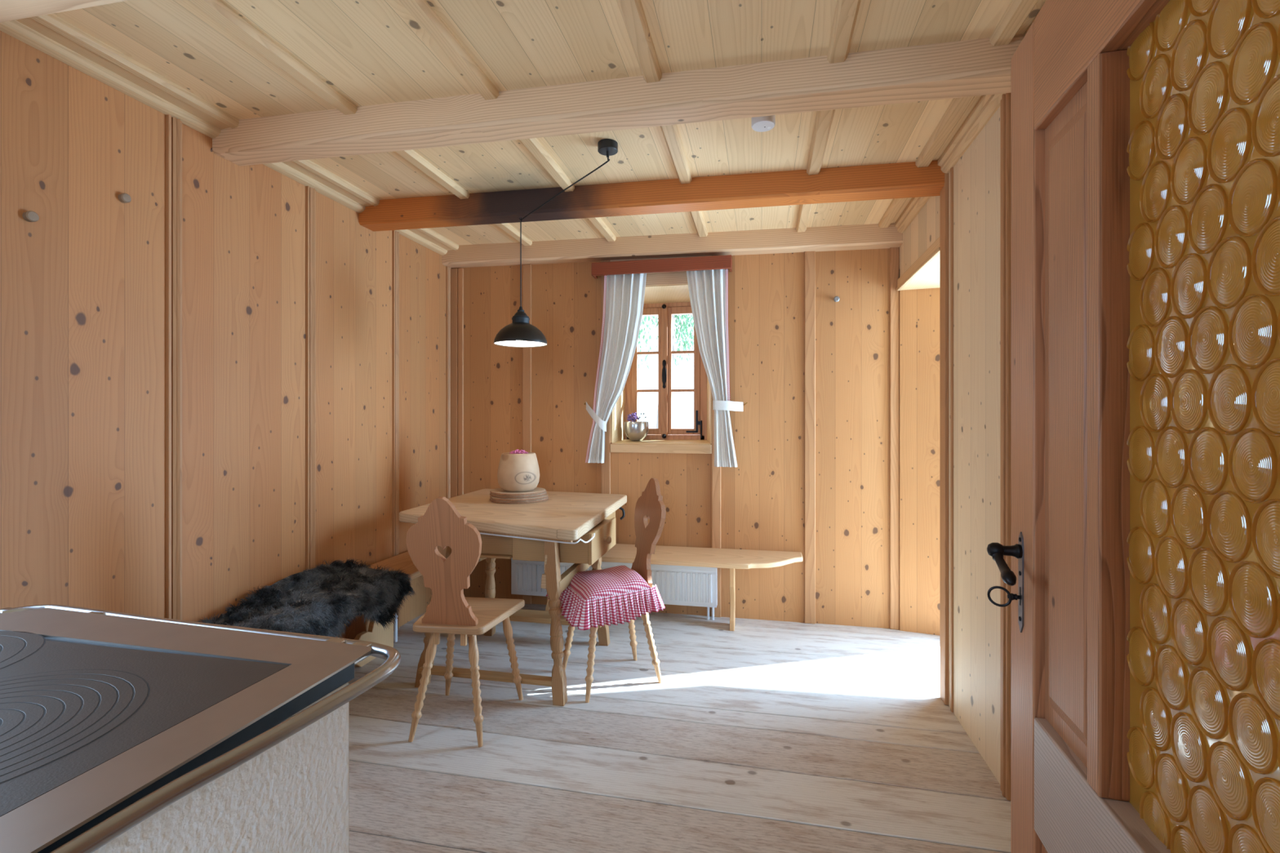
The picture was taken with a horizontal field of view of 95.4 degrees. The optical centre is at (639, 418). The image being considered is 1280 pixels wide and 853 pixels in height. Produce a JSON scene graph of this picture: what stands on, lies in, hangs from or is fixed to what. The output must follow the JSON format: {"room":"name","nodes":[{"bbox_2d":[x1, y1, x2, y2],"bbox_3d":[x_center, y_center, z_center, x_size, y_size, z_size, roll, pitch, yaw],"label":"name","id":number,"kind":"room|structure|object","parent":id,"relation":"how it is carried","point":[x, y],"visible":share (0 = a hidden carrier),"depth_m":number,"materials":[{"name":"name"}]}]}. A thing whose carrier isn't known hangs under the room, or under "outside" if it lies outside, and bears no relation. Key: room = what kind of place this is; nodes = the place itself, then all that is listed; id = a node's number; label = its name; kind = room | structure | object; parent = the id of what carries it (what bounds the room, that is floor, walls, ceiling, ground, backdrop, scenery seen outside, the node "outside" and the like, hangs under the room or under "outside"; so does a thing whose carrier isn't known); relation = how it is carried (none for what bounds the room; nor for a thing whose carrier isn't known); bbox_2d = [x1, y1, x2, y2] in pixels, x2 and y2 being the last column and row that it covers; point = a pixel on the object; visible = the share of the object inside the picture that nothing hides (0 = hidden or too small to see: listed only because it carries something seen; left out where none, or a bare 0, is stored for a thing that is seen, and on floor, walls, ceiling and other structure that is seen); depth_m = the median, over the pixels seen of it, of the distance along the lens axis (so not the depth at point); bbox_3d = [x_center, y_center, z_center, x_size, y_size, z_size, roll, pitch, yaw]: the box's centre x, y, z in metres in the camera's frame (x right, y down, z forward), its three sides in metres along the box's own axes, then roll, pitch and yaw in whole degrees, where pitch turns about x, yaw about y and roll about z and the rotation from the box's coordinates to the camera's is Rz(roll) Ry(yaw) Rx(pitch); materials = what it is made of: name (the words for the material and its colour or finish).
{"room":"traditional dwelling","nodes":[
{"label":"traditional dwelling","id":0,"kind":"room"},
{"bbox_2d":[0,30,445,639],"bbox_3d":[-1.990,-0.035,1.672,0.200,2.850,6.060,0,0,12],"label":"wall","id":1,"kind":"structure","parent":0,"point":[82,284],"depth_m":2.26,"materials":[{"name":"brown wood"}]},
{"bbox_2d":[22,210,39,222],"bbox_3d":[-1.856,-0.615,1.774,0.026,0.032,0.032,0,0,12],"label":"wooden peg","id":2,"kind":"object","parent":1,"relation":"attached to","point":[30,215],"visible":1,"depth_m":1.77,"materials":[{"name":"brown wood"}]},
{"bbox_2d":[0,13,239,138],"bbox_3d":[-1.758,-1.175,1.989,0.135,0.070,0.755,0,0,12],"label":"trim","id":3,"kind":"structure","parent":1,"relation":"attached to","point":[51,34],"depth_m":1.95,"materials":[{"name":"brown wood"}]},
{"bbox_2d":[117,192,131,203],"bbox_3d":[-1.802,-0.770,2.035,0.026,0.032,0.032,0,0,12],"label":"wooden peg","id":4,"kind":"object","parent":1,"relation":"attached to","point":[124,197],"visible":1,"depth_m":2.03,"materials":[{"name":"brown wood"}]},
{"bbox_2d":[165,114,182,620],"bbox_3d":[-1.768,0.072,2.211,0.022,2.435,0.052,0,0,12],"label":"trim","id":5,"kind":"structure","parent":1,"relation":"attached to","point":[173,126],"depth_m":2.20,"materials":[{"name":"brown wood"}]},
{"bbox_2d":[306,186,315,569],"bbox_3d":[-1.628,0.072,2.882,0.022,2.435,0.052,0,0,12],"label":"trim","id":6,"kind":"structure","parent":1,"relation":"attached to","point":[310,192],"depth_m":2.87,"materials":[{"name":"brown wood"}]},
{"bbox_2d":[263,159,379,213],"bbox_3d":[-1.576,-1.175,2.858,0.135,0.070,0.740,0,0,12],"label":"trim","id":7,"kind":"structure","parent":1,"relation":"attached to","point":[306,172],"depth_m":2.89,"materials":[{"name":"brown wood"}]},
{"bbox_2d":[391,230,399,631],"bbox_3d":[-1.488,0.072,3.550,0.022,2.435,0.052,0,0,12],"label":"trim","id":8,"kind":"structure","parent":1,"relation":"attached to","point":[395,234],"depth_m":3.54,"materials":[{"name":"brown wood"}]},
{"bbox_2d":[395,227,458,255],"bbox_3d":[-1.399,-1.175,3.709,0.135,0.070,0.720,0,0,12],"label":"trim","id":9,"kind":"structure","parent":1,"relation":"attached to","point":[427,237],"depth_m":3.81,"materials":[{"name":"brown wood"}]},
{"bbox_2d":[445,266,451,498],"bbox_3d":[-1.363,0.072,4.150,0.022,2.435,0.052,0,0,12],"label":"trim","id":10,"kind":"structure","parent":1,"relation":"attached to","point":[447,268],"depth_m":4.13,"materials":[{"name":"brown wood"}]},
{"bbox_2d":[494,222,532,245],"bbox_3d":[-0.833,-1.183,3.591,0.062,0.027,0.720,0,0,12],"label":"trim","id":11,"kind":"structure","parent":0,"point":[508,228],"depth_m":3.69,"materials":[{"name":"brown wood"}]},
{"bbox_2d":[53,0,1045,244],"bbox_3d":[-0.091,-1.307,1.250,3.890,0.306,5.810,0,0,12],"label":"ceiling","id":12,"kind":"structure","parent":0,"point":[371,52],"depth_m":1.96,"materials":[{"name":"brown wood"}]},
{"bbox_2d":[187,0,357,115],"bbox_3d":[-1.193,-1.183,1.871,0.062,0.027,0.755,0,0,12],"label":"trim","id":13,"kind":"structure","parent":12,"relation":"attached to","point":[216,10],"depth_m":1.87,"materials":[{"name":"brown wood"}]},
{"bbox_2d":[395,149,469,199],"bbox_3d":[-1.011,-1.183,2.740,0.062,0.027,0.740,0,0,12],"label":"trim","id":14,"kind":"structure","parent":12,"relation":"attached to","point":[411,156],"depth_m":2.79,"materials":[{"name":"brown wood"}]},
{"bbox_2d":[399,0,498,100],"bbox_3d":[-0.620,-1.175,1.751,0.062,0.027,0.755,0,0,12],"label":"trim","id":15,"kind":"structure","parent":12,"relation":"attached to","point":[421,11],"depth_m":1.82,"materials":[{"name":"brown wood"}]},
{"bbox_2d":[520,137,574,191],"bbox_3d":[-0.439,-1.175,2.620,0.062,0.027,0.740,0,0,12],"label":"trim","id":16,"kind":"structure","parent":12,"relation":"attached to","point":[534,145],"depth_m":2.65,"materials":[{"name":"brown wood"}]},
{"bbox_2d":[493,138,617,347],"bbox_3d":[-0.389,-0.789,2.869,0.946,0.790,0.280,0,0,43],"label":"pendant lamp","id":17,"kind":"object","parent":12,"relation":"hanging from","point":[519,333],"visible":1,"depth_m":3.00,"materials":[{"name":"black metal"}]},
{"bbox_2d":[616,0,662,83],"bbox_3d":[-0.033,-1.167,1.629,0.062,0.027,0.755,0,0,12],"label":"trim","id":18,"kind":"structure","parent":12,"relation":"attached to","point":[632,11],"depth_m":1.77,"materials":[{"name":"brown wood"}]},
{"bbox_2d":[660,124,692,183],"bbox_3d":[0.149,-1.167,2.497,0.062,0.027,0.740,0,0,12],"label":"trim","id":19,"kind":"structure","parent":12,"relation":"attached to","point":[670,132],"depth_m":2.53,"materials":[{"name":"brown wood"}]},
{"bbox_2d":[751,115,775,132],"bbox_3d":[0.470,-1.144,2.223,0.089,0.062,0.089,0,0,12],"label":"smoke detector","id":20,"kind":"object","parent":12,"relation":"attached to","point":[763,123],"visible":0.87,"depth_m":2.20,"materials":[{"name":"white plastic"}]},
{"bbox_2d":[806,109,835,174],"bbox_3d":[0.739,-1.159,2.374,0.062,0.027,0.740,0,0,12],"label":"trim","id":21,"kind":"structure","parent":12,"relation":"attached to","point":[824,118],"depth_m":2.40,"materials":[{"name":"brown wood"}]},
{"bbox_2d":[826,0,861,63],"bbox_3d":[0.558,-1.159,1.505,0.062,0.027,0.755,0,0,12],"label":"trim","id":22,"kind":"structure","parent":12,"relation":"attached to","point":[846,11],"depth_m":1.72,"materials":[{"name":"brown wood"}]},
{"bbox_2d":[588,217,616,241],"bbox_3d":[-0.261,-1.175,3.472,0.062,0.027,0.720,0,0,12],"label":"trim","id":23,"kind":"structure","parent":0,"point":[597,222],"depth_m":3.59,"materials":[{"name":"brown wood"}]},
{"bbox_2d":[451,248,889,628],"bbox_3d":[0.375,-0.035,3.972,3.690,2.750,0.310,0,0,12],"label":"wall","id":24,"kind":"structure","parent":0,"point":[762,497],"depth_m":3.74,"materials":[{"name":"brown wood"}]},
{"bbox_2d":[450,268,457,497],"bbox_3d":[-1.329,0.110,4.164,0.060,2.360,0.020,0,0,12],"label":"trim","id":25,"kind":"structure","parent":24,"relation":"attached to","point":[454,272],"depth_m":4.15,"materials":[{"name":"brown wood"}]},
{"bbox_2d":[457,267,463,495],"bbox_3d":[-1.278,0.110,4.153,0.040,2.360,0.020,0,0,12],"label":"trim","id":26,"kind":"structure","parent":24,"relation":"attached to","point":[460,271],"depth_m":4.14,"materials":[{"name":"brown wood"}]},
{"bbox_2d":[522,264,531,604],"bbox_3d":[-0.785,0.110,4.050,0.064,2.360,0.020,0,0,12],"label":"trim","id":27,"kind":"structure","parent":24,"relation":"attached to","point":[526,268],"depth_m":4.04,"materials":[{"name":"brown wood"}]},
{"bbox_2d":[600,260,610,493],"bbox_3d":[-0.230,0.110,3.934,0.064,2.360,0.020,0,0,12],"label":"trim","id":28,"kind":"structure","parent":24,"relation":"attached to","point":[606,466],"depth_m":3.92,"materials":[{"name":"brown wood"}]},
{"bbox_2d":[609,255,711,285],"bbox_3d":[0.134,-0.975,3.857,0.680,0.190,0.022,0,0,12],"label":"trim","id":29,"kind":"structure","parent":24,"relation":"attached to","point":[664,277],"depth_m":3.84,"materials":[{"name":"beige wood"}]},
{"bbox_2d":[609,444,711,453],"bbox_3d":[0.134,0.201,3.857,0.680,0.059,0.022,0,0,12],"label":"window sill","id":30,"kind":"structure","parent":24,"relation":"attached to","point":[621,448],"depth_m":3.84,"materials":[{"name":"brown wood"}]},
{"bbox_2d":[610,284,711,444],"bbox_3d":[0.168,-0.355,4.009,0.900,1.280,0.322,0,0,12],"label":"window","id":31,"kind":"structure","parent":24,"relation":"in","point":[664,301],"depth_m":4.08,"materials":[{"name":"brown wood"}]},
{"bbox_2d":[624,421,648,440],"bbox_3d":[-0.023,0.088,4.035,0.172,0.131,0.172,0,0,12],"label":"metal bowl","id":32,"kind":"object","parent":31,"relation":"on","point":[637,430],"visible":1,"depth_m":3.97,"materials":[{"name":"silver metal"}]},
{"bbox_2d":[626,412,646,422],"bbox_3d":[-0.023,0.005,4.035,0.138,0.097,0.073,0,0,12],"label":"dried flower","id":33,"kind":"object","parent":32,"relation":"in","point":[633,415],"visible":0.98,"depth_m":4.03,"materials":[{"name":"purple plant"}]},
{"bbox_2d":[591,254,732,278],"bbox_3d":[0.137,-0.986,3.796,0.915,0.085,0.097,0,0,12],"label":"curtain valance","id":34,"kind":"object","parent":24,"relation":"attached to","point":[713,262],"visible":1,"depth_m":3.74,"materials":[{"name":"brown wood"}]},
{"bbox_2d":[584,273,646,462],"bbox_3d":[-0.172,-0.355,3.858,0.445,1.306,0.070,0,0,18],"label":"curtain","id":35,"kind":"object","parent":34,"relation":"hanging from","point":[624,295],"visible":0.98,"depth_m":3.86,"materials":[{"name":"fabric"}]},
{"bbox_2d":[686,268,746,467],"bbox_3d":[0.488,-0.349,3.725,0.394,1.318,0.076,0,0,3],"label":"curtain","id":36,"kind":"object","parent":34,"relation":"hanging from","point":[708,289],"visible":0.96,"depth_m":3.72,"materials":[{"name":"fabric"}]},
{"bbox_2d":[441,222,902,267],"bbox_3d":[0.111,-1.129,3.826,3.072,0.173,0.125,0,0,12],"label":"ceiling beam","id":37,"kind":"structure","parent":24,"relation":"attached to","point":[855,237],"depth_m":3.74,"materials":[{"name":"beige wood"}]},
{"bbox_2d":[711,395,720,617],"bbox_3d":[0.496,0.110,3.783,0.060,2.360,0.020,0,0,12],"label":"trim","id":38,"kind":"structure","parent":24,"relation":"attached to","point":[716,471],"depth_m":3.77,"materials":[{"name":"brown wood"}]},
{"bbox_2d":[804,251,815,623],"bbox_3d":[1.069,0.110,3.663,0.066,2.360,0.020,0,0,12],"label":"trim","id":39,"kind":"structure","parent":24,"relation":"attached to","point":[809,256],"depth_m":3.65,"materials":[{"name":"brown wood"}]},
{"bbox_2d":[833,296,839,302],"bbox_3d":[1.221,-0.740,3.620,0.036,0.036,0.034,0,0,12],"label":"peg","id":40,"kind":"object","parent":24,"relation":"attached to","point":[836,299],"visible":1,"depth_m":3.60,"materials":[{"name":"grey"}]},
{"bbox_2d":[889,247,899,630],"bbox_3d":[1.556,0.110,3.561,0.054,2.360,0.020,0,0,12],"label":"trim","id":41,"kind":"structure","parent":24,"relation":"attached to","point":[894,251],"depth_m":3.55,"materials":[{"name":"brown wood"}]},
{"bbox_2d":[347,604,1010,852],"bbox_3d":[-0.092,1.305,1.246,3.930,0.030,5.801,0,0,12],"label":"floor","id":42,"kind":"structure","parent":0,"point":[761,735],"depth_m":2.23,"materials":[{"name":"beige wood"}]},
{"bbox_2d":[0,604,400,852],"bbox_3d":[-1.024,0.855,0.743,1.054,0.871,1.048,0,0,12],"label":"stove","id":43,"kind":"object","parent":42,"relation":"on","point":[120,732],"visible":1,"depth_m":0.86,"materials":[{"name":"paint"}]},
{"bbox_2d":[354,551,422,666],"bbox_3d":[-1.448,1.060,2.841,0.344,0.460,2.610,0,0,12],"label":"bench","id":44,"kind":"object","parent":42,"relation":"on","point":[375,633],"visible":0.18,"depth_m":3.20,"materials":[{"name":"brown wood"}]},
{"bbox_2d":[195,557,416,637],"bbox_3d":[-1.536,0.866,2.245,0.447,0.338,1.741,0,0,12],"label":"sheepskin","id":45,"kind":"object","parent":44,"relation":"on","point":[320,600],"visible":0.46,"depth_m":2.60,"materials":[{"name":"grey fur"}]},
{"bbox_2d":[393,613,397,642],"bbox_3d":[-1.426,1.208,3.347,0.064,0.165,0.022,0,0,-45],"label":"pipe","id":46,"kind":"object","parent":42,"relation":"on","point":[396,615],"visible":0.34,"depth_m":3.36,"materials":[{"name":"white metal"}]},
{"bbox_2d":[405,496,524,747],"bbox_3d":[-0.749,0.799,2.479,0.402,0.985,0.451,0,0,7],"label":"dining chair","id":47,"kind":"object","parent":42,"relation":"on","point":[449,611],"visible":1,"depth_m":2.31,"materials":[{"name":"brown wood"}]},
{"bbox_2d":[399,488,626,706],"bbox_3d":[-0.661,0.890,3.307,1.150,0.800,1.316,0,0,12],"label":"dining table","id":48,"kind":"object","parent":42,"relation":"on","point":[578,528],"visible":0.54,"depth_m":2.84,"materials":[{"name":"brown wood"}]},
{"bbox_2d":[489,497,548,503],"bbox_3d":[-0.724,0.482,3.495,0.344,0.014,0.348,0,0,12],"label":"log slice","id":49,"kind":"object","parent":48,"relation":"on","point":[547,498],"visible":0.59,"depth_m":3.35,"materials":[{"name":"brown wood"}]},
{"bbox_2d":[489,493,547,501],"bbox_3d":[-0.726,0.467,3.487,0.345,0.014,0.341,0,0,39],"label":"log slice","id":50,"kind":"object","parent":49,"relation":"on","point":[546,495],"visible":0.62,"depth_m":3.35,"materials":[{"name":"brown wood"}]},
{"bbox_2d":[489,491,546,498],"bbox_3d":[-0.728,0.452,3.497,0.334,0.014,0.334,0,0,-24],"label":"log slice","id":51,"kind":"object","parent":50,"relation":"on","point":[545,492],"visible":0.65,"depth_m":3.35,"materials":[{"name":"brown wood"}]},
{"bbox_2d":[489,487,546,496],"bbox_3d":[-0.729,0.437,3.489,0.326,0.014,0.329,0,0,3],"label":"log slice","id":52,"kind":"object","parent":51,"relation":"on","point":[536,491],"visible":0.77,"depth_m":3.38,"materials":[{"name":"beige wood"}]},
{"bbox_2d":[497,452,539,492],"bbox_3d":[-0.721,0.317,3.461,0.248,0.224,0.248,0,0,3],"label":"wooden vase","id":53,"kind":"object","parent":52,"relation":"on","point":[517,473],"visible":0.92,"depth_m":3.36,"materials":[{"name":"brown wood"}]},
{"bbox_2d":[509,448,528,453],"bbox_3d":[-0.719,0.210,3.461,0.116,0.053,0.112,0,0,12],"label":"dried flower","id":54,"kind":"object","parent":53,"relation":"in","point":[517,451],"visible":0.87,"depth_m":3.44,"materials":[{"name":"pink plant"}]},
{"bbox_2d":[511,558,717,620],"bbox_3d":[-0.192,1.117,3.863,1.395,0.347,0.075,0,0,12],"label":"radiator","id":55,"kind":"object","parent":42,"relation":"on","point":[681,585],"visible":0.56,"depth_m":3.75,"materials":[{"name":"white metal"}]},
{"bbox_2d":[562,478,666,702],"bbox_3d":[-0.119,0.799,2.900,0.451,0.985,0.402,0,0,-25],"label":"dining chair","id":56,"kind":"object","parent":42,"relation":"on","point":[651,506],"visible":0.66,"depth_m":2.92,"materials":[{"name":"brown wood"}]},
{"bbox_2d":[546,565,665,630],"bbox_3d":[-0.171,0.849,2.892,0.507,0.184,0.546,0,0,-25],"label":"seat cushion","id":57,"kind":"object","parent":56,"relation":"on","point":[614,595],"visible":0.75,"depth_m":2.72,"materials":[{"name":"pink fabric"}]},
{"bbox_2d":[544,543,803,631],"bbox_3d":[-0.035,1.065,3.683,2.065,0.450,0.388,0,0,12],"label":"bench","id":58,"kind":"object","parent":42,"relation":"on","point":[733,559],"visible":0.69,"depth_m":3.52,"materials":[{"name":"beige wood"}]},
{"bbox_2d":[986,0,1279,852],"bbox_3d":[0.673,0.252,0.774,0.133,2.053,0.990,0,0,15],"label":"door","id":59,"kind":"structure","parent":42,"relation":"on","point":[1144,550],"depth_m":0.84,"materials":[{"name":"orange glass"}]},
{"bbox_2d":[986,586,1020,607],"bbox_3d":[0.748,0.366,1.194,0.057,0.042,0.025,0,0,15],"label":"key","id":60,"kind":"object","parent":59,"relation":"in","point":[1011,597],"visible":1,"depth_m":1.19,"materials":[{"name":"black metal"}]},
{"bbox_2d":[689,210,707,236],"bbox_3d":[0.327,-1.167,3.349,0.062,0.027,0.720,0,0,12],"label":"trim","id":61,"kind":"structure","parent":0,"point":[697,216],"depth_m":3.45,"materials":[{"name":"brown wood"}]},
{"bbox_2d":[795,204,812,231],"bbox_3d":[0.917,-1.159,3.226,0.062,0.027,0.720,0,0,12],"label":"trim","id":62,"kind":"structure","parent":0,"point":[805,210],"depth_m":3.32,"materials":[{"name":"brown wood"}]},
{"bbox_2d":[878,197,907,227],"bbox_3d":[1.384,-1.152,3.128,0.062,0.027,0.720,0,0,12],"label":"trim","id":63,"kind":"structure","parent":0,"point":[895,205],"depth_m":3.23,"materials":[{"name":"brown wood"}]},
{"bbox_2d":[899,288,939,635],"bbox_3d":[1.802,0.190,3.488,0.458,2.200,0.155,0,0,12],"label":"wall","id":64,"kind":"structure","parent":0,"point":[919,308],"depth_m":3.50,"materials":[{"name":"brown wood"}]},
{"bbox_2d":[900,254,939,290],"bbox_3d":[1.813,-0.790,3.049,0.658,0.040,0.910,0,0,12],"label":"niche","id":65,"kind":"object","parent":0,"point":[929,277],"visible":0.07,"depth_m":3.24,"materials":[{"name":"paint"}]},
{"bbox_2d":[915,96,974,167],"bbox_3d":[1.206,-1.152,2.276,0.062,0.027,0.740,0,0,12],"label":"trim","id":66,"kind":"structure","parent":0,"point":[957,106],"depth_m":2.31,"materials":[{"name":"brown wood"}]},
{"bbox_2d":[899,106,999,783],"bbox_3d":[1.347,-0.035,0.771,0.678,2.750,5.660,0,0,12],"label":"wall","id":67,"kind":"structure","parent":0,"point":[976,174],"depth_m":2.29,"materials":[{"name":"brown wood"}]},
{"bbox_2d":[0,0,128,22],"bbox_3d":[-0.428,-1.134,1.249,3.072,0.163,0.150,0,0,12],"label":"ceiling beam","id":68,"kind":"structure","parent":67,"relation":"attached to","point":[10,10],"depth_m":1.52,"materials":[{"name":"beige wood"}]},
{"bbox_2d":[212,34,1023,165],"bbox_3d":[-0.244,-1.135,2.130,3.072,0.160,0.140,0,0,12],"label":"ceiling beam","id":69,"kind":"structure","parent":67,"relation":"attached to","point":[973,67],"depth_m":2.03,"materials":[{"name":"beige wood"}]},
{"bbox_2d":[358,160,944,231],"bbox_3d":[-0.064,-1.132,2.991,3.072,0.167,0.140,0,0,12],"label":"beam","id":70,"kind":"structure","parent":67,"relation":"attached to","point":[900,180],"depth_m":2.90,"materials":[{"name":"brown wood"}]},
{"bbox_2d":[894,195,931,233],"bbox_3d":[1.469,-1.135,3.110,0.050,0.069,0.720,0,0,12],"label":"trim","id":71,"kind":"structure","parent":67,"relation":"attached to","point":[915,205],"depth_m":3.18,"materials":[{"name":"brown wood"}]},
{"bbox_2d":[896,237,939,290],"bbox_3d":[1.486,-0.814,3.117,0.018,0.063,0.870,0,0,12],"label":"trim","id":72,"kind":"structure","parent":67,"relation":"attached to","point":[935,245],"depth_m":3.04,"materials":[{"name":"brown wood"}]},
{"bbox_2d":[939,173,948,705],"bbox_3d":[1.388,0.090,2.652,0.020,2.400,0.080,0,0,12],"label":"trim","id":73,"kind":"structure","parent":67,"relation":"attached to","point":[944,193],"depth_m":2.62,"materials":[{"name":"brown wood"}]},
{"bbox_2d":[950,167,953,712],"bbox_3d":[1.372,0.090,2.558,0.012,2.400,0.020,0,0,12],"label":"trim","id":74,"kind":"structure","parent":67,"relation":"attached to","point":[951,168],"depth_m":2.55,"materials":[{"name":"brown wood"}]},
{"bbox_2d":[937,93,1005,173],"bbox_3d":[1.291,-1.135,2.259,0.050,0.069,0.740,0,0,12],"label":"trim","id":75,"kind":"structure","parent":67,"relation":"attached to","point":[987,105],"depth_m":2.27,"materials":[{"name":"brown wood"}]},
{"bbox_2d":[1000,93,1010,800],"bbox_3d":[1.252,0.090,1.991,0.016,2.400,0.060,0,0,12],"label":"trim","id":76,"kind":"structure","parent":67,"relation":"attached to","point":[1007,95],"depth_m":1.97,"materials":[{"name":"brown wood"}]},
{"bbox_2d":[1023,6,1042,36],"bbox_3d":[1.110,-1.135,1.390,0.050,0.069,0.755,0,0,12],"label":"trim","id":77,"kind":"structure","parent":67,"relation":"attached to","point":[1028,27],"depth_m":1.72,"materials":[{"name":"brown wood"}]},
{"bbox_2d":[989,0,1038,45],"bbox_3d":[1.024,-1.152,1.408,0.062,0.027,0.755,0,0,12],"label":"trim","id":78,"kind":"structure","parent":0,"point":[1018,11],"depth_m":1.68,"materials":[{"name":"brown wood"}]},
{"label":"outside","id":79,"kind":"structure","parent":0,"visible":0},
{"bbox_3d":[4.476,1.840,16.534,30.000,0.100,25.800,0,0,12],"label":"ground","id":80,"kind":"structure","parent":79,"visible":0},
{"bbox_2d":[638,314,693,435],"bbox_3d":[0.448,-0.511,8.468,3.248,4.619,2.184,0,0,12],"label":"tree","id":81,"kind":"object","parent":80,"relation":"on","point":[684,325],"visible":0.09,"depth_m":8.61,"materials":[{"name":"green plant"}]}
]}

